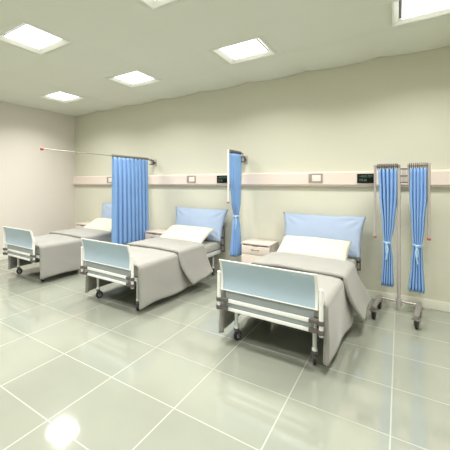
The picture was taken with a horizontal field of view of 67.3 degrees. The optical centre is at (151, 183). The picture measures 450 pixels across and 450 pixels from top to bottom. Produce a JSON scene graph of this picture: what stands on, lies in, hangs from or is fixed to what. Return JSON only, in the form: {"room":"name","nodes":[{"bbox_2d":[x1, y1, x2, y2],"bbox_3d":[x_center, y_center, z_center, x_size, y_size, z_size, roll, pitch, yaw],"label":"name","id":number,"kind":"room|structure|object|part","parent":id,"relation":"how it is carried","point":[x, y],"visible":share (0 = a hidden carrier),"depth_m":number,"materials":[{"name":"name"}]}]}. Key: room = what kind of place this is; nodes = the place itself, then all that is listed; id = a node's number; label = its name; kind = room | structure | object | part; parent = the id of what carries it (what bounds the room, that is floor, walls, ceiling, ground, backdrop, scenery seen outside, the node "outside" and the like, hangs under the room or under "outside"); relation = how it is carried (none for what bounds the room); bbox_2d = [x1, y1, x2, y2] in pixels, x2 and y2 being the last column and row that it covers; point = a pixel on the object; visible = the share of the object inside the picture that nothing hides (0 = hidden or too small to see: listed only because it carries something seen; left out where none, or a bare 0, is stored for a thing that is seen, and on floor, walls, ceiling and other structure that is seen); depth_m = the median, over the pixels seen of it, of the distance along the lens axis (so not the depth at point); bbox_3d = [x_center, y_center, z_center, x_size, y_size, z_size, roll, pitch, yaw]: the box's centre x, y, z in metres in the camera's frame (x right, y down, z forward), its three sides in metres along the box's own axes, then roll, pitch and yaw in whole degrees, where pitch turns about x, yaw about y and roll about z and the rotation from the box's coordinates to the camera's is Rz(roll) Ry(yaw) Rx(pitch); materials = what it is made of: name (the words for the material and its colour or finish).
{"room":"hospital room","nodes":[
{"label":"hospital room","id":0,"kind":"room"},
{"bbox_2d":[0,101,74,254],"bbox_3d":[-4.353,-0.155,5.027,0.120,3.435,7.940,0,0,37],"label":"wall","id":1,"kind":"structure","parent":0,"point":[37,189],"depth_m":7.29,"materials":[{"name":"paint"}]},
{"bbox_2d":[0,254,7,259],"bbox_3d":[-4.303,1.506,4.981,0.014,0.113,7.926,0,0,37],"label":"baseboard","id":2,"kind":"structure","parent":1,"relation":"attached to","point":[2,257],"depth_m":6.67,"materials":[{"name":"white paint"}]},
{"bbox_2d":[0,259,449,449],"bbox_3d":[-1.041,1.613,2.512,8.397,0.100,8.140,0,0,37],"label":"floor","id":3,"kind":"structure","parent":0,"point":[80,370],"depth_m":2.60,"materials":[{"name":"tile"}]},
{"bbox_2d":[2,226,126,280],"bbox_3d":[-1.405,1.141,6.163,0.956,0.842,2.449,0,0,38],"label":"hospital bed","id":4,"kind":"object","parent":3,"relation":"on","point":[20,243],"visible":0.4,"depth_m":5.23,"materials":[{"name":"white metal"}]},
{"bbox_3d":[-2.480,1.029,5.517,0.033,0.377,0.033,0,0,38],"label":"corner post","id":5,"kind":"part","parent":4,"relation":"part of","materials":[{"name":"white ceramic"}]},
{"bbox_3d":[-2.138,0.869,5.234,0.802,0.274,0.061,0,0,38],"label":"footboard panel","id":6,"kind":"part","parent":4,"relation":"part of","materials":[{"name":"blue plastic"}]},
{"bbox_3d":[-2.140,0.868,5.233,0.840,0.294,0.078,0,0,38],"label":"footboard frame","id":7,"kind":"part","parent":4,"relation":"part of","materials":[{"name":"plastic"}]},
{"bbox_3d":[-2.124,1.113,5.253,0.730,0.034,0.013,0,0,38],"label":"cross rail","id":8,"kind":"part","parent":4,"relation":"part of","materials":[{"name":"white metal"}]},
{"bbox_3d":[-2.124,1.192,5.253,0.730,0.030,0.013,0,0,38],"label":"cross rail","id":9,"kind":"part","parent":4,"relation":"part of","materials":[{"name":"white metal"}]},
{"bbox_3d":[-2.116,1.104,5.263,0.770,0.173,0.010,0,0,38],"label":"panel","id":10,"kind":"part","parent":4,"relation":"part of","materials":[{"name":"grey metal"}]},
{"bbox_3d":[-1.785,1.029,4.967,0.033,0.377,0.033,0,0,38],"label":"corner post","id":11,"kind":"part","parent":4,"relation":"part of","materials":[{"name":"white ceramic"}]},
{"bbox_3d":[-1.389,1.061,6.182,0.872,0.121,2.150,0,0,38],"label":"mattress","id":12,"kind":"object","parent":4,"relation":"on","visible":0},
{"bbox_2d":[8,228,111,279],"bbox_3d":[-1.608,1.194,5.904,1.320,0.568,1.521,0,0,38],"label":"blanket","id":13,"kind":"object","parent":12,"relation":"on","point":[59,251],"visible":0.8,"depth_m":5.50,"materials":[{"name":"grey fabric"}]},
{"bbox_2d":[83,218,111,231],"bbox_3d":[-0.992,0.863,6.716,0.850,0.246,0.457,0,0,38],"label":"bed pillow","id":14,"kind":"object","parent":12,"relation":"on","point":[105,224],"visible":0.57,"depth_m":6.63,"materials":[{"name":"beige fabric"}]},
{"bbox_2d":[101,203,111,218],"bbox_3d":[-0.738,0.718,7.000,1.076,0.539,0.218,0,0,39],"label":"pillow","id":15,"kind":"object","parent":12,"relation":"on","point":[107,208],"visible":0.14,"depth_m":7.18,"materials":[{"name":"blue fabric"}]},
{"bbox_2d":[75,221,89,227],"bbox_3d":[-1.441,1.238,7.471,0.446,0.650,0.444,0,0,37],"label":"base cabinet","id":16,"kind":"object","parent":3,"relation":"on","point":[81,224],"visible":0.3,"depth_m":7.38,"materials":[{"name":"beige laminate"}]},
{"bbox_2d":[80,226,224,310],"bbox_3d":[0.161,1.141,4.973,0.956,0.842,2.449,0,0,38],"label":"hospital bed","id":17,"kind":"object","parent":3,"relation":"on","point":[113,262],"visible":0.52,"depth_m":4.05,"materials":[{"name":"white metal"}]},
{"bbox_3d":[-0.914,1.029,4.327,0.033,0.377,0.033,0,0,38],"label":"corner post","id":18,"kind":"part","parent":17,"relation":"part of","materials":[{"name":"white metal"}]},
{"bbox_3d":[-0.573,0.869,4.045,0.802,0.274,0.061,0,0,38],"label":"footboard panel","id":19,"kind":"part","parent":17,"relation":"part of","materials":[{"name":"blue plastic"}]},
{"bbox_3d":[-0.574,0.868,4.043,0.840,0.294,0.078,0,0,38],"label":"footboard frame","id":20,"kind":"part","parent":17,"relation":"part of","materials":[{"name":"plastic"}]},
{"bbox_3d":[-0.558,1.192,4.063,0.730,0.030,0.013,0,0,38],"label":"cross rail","id":21,"kind":"part","parent":17,"relation":"part of","materials":[{"name":"white metal"}]},
{"bbox_3d":[-0.558,1.113,4.063,0.730,0.034,0.013,0,0,38],"label":"cross rail","id":22,"kind":"part","parent":17,"relation":"part of","materials":[{"name":"white metal"}]},
{"bbox_3d":[-0.551,1.104,4.073,0.770,0.173,0.010,0,0,38],"label":"panel","id":23,"kind":"part","parent":17,"relation":"part of","materials":[{"name":"grey"}]},
{"bbox_3d":[-0.219,1.029,3.778,0.033,0.377,0.033,0,0,38],"label":"corner post","id":24,"kind":"part","parent":17,"relation":"part of","materials":[{"name":"white metal"}]},
{"bbox_3d":[-0.164,1.306,3.990,0.048,0.257,0.048,0,0,38],"label":"leg","id":25,"kind":"part","parent":17,"relation":"part of","materials":[{"name":"white metal"}]},
{"bbox_2d":[130,240,219,275],"bbox_3d":[0.176,1.061,4.993,0.872,0.121,2.150,0,0,38],"label":"mattress","id":26,"kind":"object","parent":17,"relation":"on","point":[210,246],"visible":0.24,"depth_m":5.33,"materials":[{"name":"beige"}]},
{"bbox_2d":[85,237,212,309],"bbox_3d":[-0.046,1.193,4.717,1.316,0.569,1.521,0,0,38],"label":"blanket","id":27,"kind":"object","parent":26,"relation":"on","point":[166,267],"visible":0.84,"depth_m":4.46,"materials":[{"name":"grey fabric"}]},
{"bbox_2d":[160,225,213,242],"bbox_3d":[0.573,0.862,5.527,0.850,0.247,0.457,0,0,38],"label":"bed pillow","id":28,"kind":"object","parent":26,"relation":"on","point":[180,232],"visible":0.87,"depth_m":5.42,"materials":[{"name":"beige fabric"}]},
{"bbox_2d":[175,207,227,241],"bbox_3d":[0.829,0.718,5.811,1.076,0.539,0.214,0,0,39],"label":"pillow","id":29,"kind":"object","parent":26,"relation":"on","point":[214,219],"visible":0.8,"depth_m":5.70,"materials":[{"name":"blue fabric"}]},
{"bbox_3d":[0.170,1.159,4.985,0.880,0.057,2.130,0,0,38],"label":"bed frame","id":30,"kind":"part","parent":17,"relation":"part of","materials":[{"name":"white metal"}]},
{"bbox_3d":[1.228,0.955,5.599,0.033,0.435,0.034,0,0,38],"label":"corner post","id":31,"kind":"part","parent":17,"relation":"part of","materials":[{"name":"silver metal"}]},
{"bbox_2d":[145,229,165,238],"bbox_3d":[0.173,1.238,6.245,0.446,0.650,0.444,0,0,37],"label":"base cabinet","id":32,"kind":"object","parent":3,"relation":"on","point":[153,233],"visible":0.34,"depth_m":6.16,"materials":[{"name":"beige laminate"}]},
{"bbox_3d":[0.057,1.018,6.092,0.426,0.128,0.017,0,0,37],"label":"drawer","id":33,"kind":"part","parent":32,"relation":"part of","materials":[{"name":"pink laminate"}]},
{"bbox_2d":[241,238,278,263],"bbox_3d":[1.690,1.238,5.092,0.446,0.650,0.444,0,0,37],"label":"base cabinet","id":34,"kind":"object","parent":3,"relation":"on","point":[252,249],"visible":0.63,"depth_m":4.98,"materials":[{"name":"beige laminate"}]},
{"bbox_3d":[1.574,1.290,4.940,0.426,0.404,0.017,0,0,37],"label":"door","id":35,"kind":"part","parent":34,"relation":"part of","materials":[{"name":"pink laminate"}]},
{"bbox_3d":[1.574,1.018,4.940,0.426,0.128,0.017,0,0,37],"label":"drawer","id":36,"kind":"part","parent":34,"relation":"part of","materials":[{"name":"pink laminate"}]},
{"bbox_2d":[216,248,360,364],"bbox_3d":[1.726,1.141,3.784,0.956,0.842,2.449,0,0,38],"label":"hospital bed","id":37,"kind":"object","parent":3,"relation":"on","point":[290,298],"visible":0.62,"depth_m":2.83,"materials":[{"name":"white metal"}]},
{"bbox_3d":[0.651,1.029,3.138,0.033,0.377,0.033,0,0,38],"label":"corner post","id":38,"kind":"part","parent":37,"relation":"part of","materials":[{"name":"white metal"}]},
{"bbox_3d":[0.845,1.306,3.241,0.048,0.257,0.048,0,0,38],"label":"leg","id":39,"kind":"part","parent":37,"relation":"part of","materials":[{"name":"white metal"}]},
{"bbox_3d":[0.993,0.869,2.856,0.802,0.274,0.061,0,0,38],"label":"footboard panel","id":40,"kind":"part","parent":37,"relation":"part of","materials":[{"name":"blue plastic"}]},
{"bbox_3d":[1.007,1.192,2.874,0.730,0.030,0.013,0,0,38],"label":"cross rail","id":41,"kind":"part","parent":37,"relation":"part of","materials":[{"name":"white metal"}]},
{"bbox_3d":[1.007,1.113,2.874,0.730,0.034,0.013,0,0,38],"label":"cross rail","id":42,"kind":"part","parent":37,"relation":"part of","materials":[{"name":"white metal"}]},
{"bbox_3d":[0.991,0.868,2.854,0.840,0.294,0.078,0,0,38],"label":"footboard frame","id":43,"kind":"part","parent":37,"relation":"part of","materials":[{"name":"plastic"}]},
{"bbox_3d":[1.015,1.104,2.884,0.770,0.173,0.010,0,0,38],"label":"panel","id":44,"kind":"part","parent":37,"relation":"part of","materials":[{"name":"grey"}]},
{"bbox_3d":[1.402,1.306,2.801,0.048,0.257,0.048,0,0,38],"label":"leg","id":45,"kind":"part","parent":37,"relation":"part of","materials":[{"name":"white metal"}]},
{"bbox_3d":[1.346,1.029,2.589,0.033,0.377,0.033,0,0,38],"label":"corner post","id":46,"kind":"part","parent":37,"relation":"part of","materials":[{"name":"white metal"}]},
{"bbox_2d":[314,257,355,316],"bbox_3d":[1.742,1.061,3.804,0.872,0.121,2.150,0,0,38],"label":"mattress","id":47,"kind":"object","parent":37,"relation":"on","point":[353,260],"visible":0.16,"depth_m":4.19,"materials":[{"name":"beige"}]},
{"bbox_2d":[218,252,371,365],"bbox_3d":[1.527,1.193,3.521,1.305,0.568,1.522,0,0,38],"label":"blanket","id":48,"kind":"object","parent":47,"relation":"on","point":[344,292],"visible":0.66,"depth_m":3.33,"materials":[{"name":"grey fabric"}]},
{"bbox_2d":[276,235,351,260],"bbox_3d":[2.139,0.863,4.338,0.850,0.245,0.457,0,0,38],"label":"bed pillow","id":49,"kind":"object","parent":47,"relation":"on","point":[312,246],"visible":0.84,"depth_m":4.25,"materials":[{"name":"beige fabric"}]},
{"bbox_2d":[283,212,365,258],"bbox_3d":[2.392,0.718,4.620,1.076,0.539,0.221,0,0,39],"label":"pillow","id":50,"kind":"object","parent":47,"relation":"on","point":[345,228],"visible":0.59,"depth_m":4.54,"materials":[{"name":"blue fabric"}]},
{"bbox_2d":[369,163,430,328],"bbox_3d":[2.860,0.667,3.775,0.552,1.790,0.545,0,0,42],"label":"stand","id":51,"kind":"object","parent":3,"relation":"on","point":[402,173],"visible":1,"depth_m":3.95,"materials":[{"name":"silver metal"}]},
{"bbox_3d":[2.711,1.425,3.927,0.054,0.053,0.522,0,0,42],"label":"leg","id":52,"kind":"part","parent":51,"relation":"part of","materials":[{"name":"silver metal"}]},
{"bbox_2d":[377,163,397,286],"bbox_3d":[2.911,0.515,4.028,0.207,1.511,0.105,0,0,42],"label":"privacy curtain","id":53,"kind":"object","parent":51,"relation":"hanging from","point":[387,177],"visible":1,"depth_m":4.02,"materials":[{"name":"blue fabric"}]},
{"bbox_3d":[3.042,-0.090,3.931,0.048,0.153,0.016,0,0,42],"label":"hinge plate","id":54,"kind":"part","parent":51,"relation":"part of","materials":[{"name":"silver metal"}]},
{"bbox_3d":[2.995,1.425,3.669,0.054,0.053,0.522,0,0,42],"label":"leg","id":55,"kind":"part","parent":51,"relation":"part of","materials":[{"name":"silver metal"}]},
{"bbox_2d":[409,163,427,293],"bbox_3d":[3.128,0.520,3.835,0.176,1.521,0.112,0,0,42],"label":"privacy curtain","id":56,"kind":"object","parent":51,"relation":"hanging from","point":[417,176],"visible":1,"depth_m":3.83,"materials":[{"name":"blue fabric"}]},
{"bbox_2d":[0,0,449,115],"bbox_3d":[-0.833,-1.681,2.243,9.061,0.084,8.150,0,0,37],"label":"ceiling","id":57,"kind":"structure","parent":0,"point":[172,43],"depth_m":3.85,"materials":[{"name":"beige paint"}]},
{"bbox_2d":[0,22,70,54],"bbox_3d":[-1.366,-1.683,3.785,0.606,0.058,0.606,0,0,37],"label":"ceiling light","id":58,"kind":"object","parent":57,"relation":"attached to","point":[26,36],"visible":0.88,"depth_m":3.82,"materials":[{"name":"white plastic"}]},
{"bbox_2d":[5,24,60,48],"bbox_3d":[-1.366,-1.687,3.785,0.444,0.012,0.444,0,0,37],"label":"diffuser","id":59,"kind":"object","parent":58,"relation":"attached to","point":[25,34],"depth_m":3.77,"materials":[{"name":"white plastic"}]},
{"bbox_2d":[40,91,84,102],"bbox_3d":[-1.712,-1.683,6.321,0.606,0.058,0.606,0,0,37],"label":"ceiling light","id":60,"kind":"object","parent":57,"relation":"attached to","point":[59,96],"visible":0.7,"depth_m":6.41,"materials":[{"name":"white plastic"}]},
{"bbox_2d":[46,92,76,99],"bbox_3d":[-1.712,-1.687,6.321,0.444,0.012,0.444,0,0,37],"label":"diffuser","id":61,"kind":"object","parent":60,"relation":"attached to","point":[59,95],"depth_m":6.34,"materials":[{"name":"white plastic"}]},
{"bbox_2d":[107,70,160,86],"bbox_3d":[-0.271,-1.683,5.226,0.606,0.058,0.606,0,0,37],"label":"ceiling light","id":62,"kind":"object","parent":57,"relation":"attached to","point":[135,78],"visible":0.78,"depth_m":5.29,"materials":[{"name":"white plastic"}]},
{"bbox_2d":[115,71,153,83],"bbox_3d":[-0.271,-1.687,5.226,0.444,0.012,0.444,0,0,37],"label":"diffuser","id":63,"kind":"object","parent":62,"relation":"attached to","point":[136,77],"depth_m":5.25,"materials":[{"name":"white plastic"}]},
{"bbox_2d":[140,0,175,8],"bbox_3d":[0.075,-1.683,2.690,0.606,0.058,0.606,0,0,37],"label":"ceiling light","id":64,"kind":"object","parent":57,"relation":"attached to","point":[153,4],"visible":1,"depth_m":3.02,"materials":[{"name":"white plastic"}]},
{"bbox_2d":[211,37,275,63],"bbox_3d":[1.170,-1.683,4.131,0.606,0.058,0.606,0,0,37],"label":"ceiling light","id":65,"kind":"object","parent":57,"relation":"attached to","point":[255,48],"visible":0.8,"depth_m":4.17,"materials":[{"name":"white plastic"}]},
{"bbox_2d":[220,39,266,58],"bbox_3d":[1.170,-1.687,4.131,0.444,0.012,0.444,0,0,37],"label":"diffuser","id":66,"kind":"object","parent":65,"relation":"attached to","point":[254,47],"depth_m":4.14,"materials":[{"name":"white plastic"}]},
{"bbox_2d":[391,0,449,26],"bbox_3d":[2.611,-1.683,3.036,0.606,0.058,0.606,0,0,37],"label":"ceiling light","id":67,"kind":"object","parent":57,"relation":"attached to","point":[403,11],"visible":0.98,"depth_m":3.17,"materials":[{"name":"white plastic"}]},
{"bbox_2d":[402,0,449,18],"bbox_3d":[2.611,-1.687,3.036,0.444,0.012,0.444,0,0,37],"label":"diffuser","id":68,"kind":"object","parent":67,"relation":"attached to","point":[410,8],"depth_m":3.11,"materials":[{"name":"white plastic"}]},
{"bbox_2d":[75,46,449,302],"bbox_3d":[1.397,-0.155,5.721,8.397,3.435,0.120,0,0,37],"label":"wall","id":69,"kind":"structure","parent":0,"point":[361,116],"depth_m":4.99,"materials":[{"name":"paint"}]},
{"bbox_2d":[40,147,156,165],"bbox_3d":[-0.723,-0.418,5.582,0.070,0.152,2.665,0,0,37],"label":"curtain rod","id":70,"kind":"object","parent":69,"relation":"attached to","point":[153,162],"visible":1,"depth_m":5.63,"materials":[{"name":"silver metal"}]},
{"bbox_3d":[-1.102,-0.474,5.082,0.013,0.013,1.360,0,0,37],"label":"rod","id":71,"kind":"part","parent":70,"relation":"part of","materials":[{"name":"silver metal"}]},
{"bbox_2d":[111,154,148,244],"bbox_3d":[-0.359,0.299,6.040,0.134,1.593,1.007,0,0,37],"label":"privacy curtain","id":72,"kind":"object","parent":70,"relation":"hanging from","point":[130,214],"visible":0.97,"depth_m":5.93,"materials":[{"name":"blue fabric"}]},
{"bbox_2d":[227,149,247,202],"bbox_3d":[1.377,-0.105,5.262,0.092,0.835,0.642,0,0,43],"label":"curtain rod","id":73,"kind":"object","parent":69,"relation":"attached to","point":[244,158],"visible":0.97,"depth_m":5.02,"materials":[{"name":"silver metal"}]},
{"bbox_2d":[229,150,241,256],"bbox_3d":[1.365,0.319,5.256,0.135,1.687,0.424,0,0,37],"label":"privacy curtain","id":74,"kind":"object","parent":73,"relation":"hanging from","point":[235,164],"visible":1,"depth_m":5.20,"materials":[{"name":"blue fabric"}]},
{"bbox_2d":[73,169,449,186],"bbox_3d":[1.339,-0.058,5.645,8.193,0.216,0.069,0,0,37],"label":"wall rail","id":75,"kind":"object","parent":69,"relation":"attached to","point":[439,178],"depth_m":5.13,"materials":[{"name":"beige plastic"}]},
{"bbox_2d":[107,177,111,182],"bbox_3d":[-0.927,-0.074,7.317,0.186,0.130,0.016,0,0,37],"label":"wall socket","id":76,"kind":"object","parent":75,"relation":"attached to","point":[109,179],"visible":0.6,"depth_m":7.32,"materials":[{"name":"beige plastic"}]},
{"bbox_2d":[187,176,195,182],"bbox_3d":[0.739,-0.074,6.051,0.186,0.130,0.016,0,0,37],"label":"wall socket","id":77,"kind":"object","parent":75,"relation":"attached to","point":[190,179],"visible":1,"depth_m":6.05,"materials":[{"name":"beige plastic"}]},
{"bbox_2d":[217,175,226,182],"bbox_3d":[1.233,-0.068,5.676,0.200,0.128,0.015,0,0,37],"label":"display","id":78,"kind":"object","parent":75,"relation":"attached to","point":[220,179],"visible":1,"depth_m":5.67,"materials":[{"name":"black plastic"}]},
{"bbox_2d":[308,173,322,181],"bbox_3d":[2.405,-0.074,4.786,0.186,0.130,0.016,0,0,37],"label":"wall socket","id":79,"kind":"object","parent":75,"relation":"attached to","point":[311,177],"visible":1,"depth_m":4.79,"materials":[{"name":"beige plastic"}]},
{"bbox_3d":[2.416,-0.074,4.782,0.118,0.092,0.008,0,0,37],"label":"plate","id":80,"kind":"part","parent":79,"relation":"part of","materials":[{"name":"beige plastic"}]},
{"bbox_2d":[357,174,373,182],"bbox_3d":[2.897,-0.064,4.412,0.200,0.128,0.015,0,0,37],"label":"display","id":81,"kind":"object","parent":75,"relation":"attached to","point":[361,178],"visible":0.99,"depth_m":4.41,"materials":[{"name":"black"}]},
{"bbox_2d":[210,264,449,311],"bbox_3d":[1.356,1.506,5.667,8.197,0.113,0.014,0,0,37],"label":"baseboard","id":82,"kind":"structure","parent":69,"relation":"attached to","point":[426,303],"depth_m":4.15,"materials":[{"name":"white paint"}]}
]}

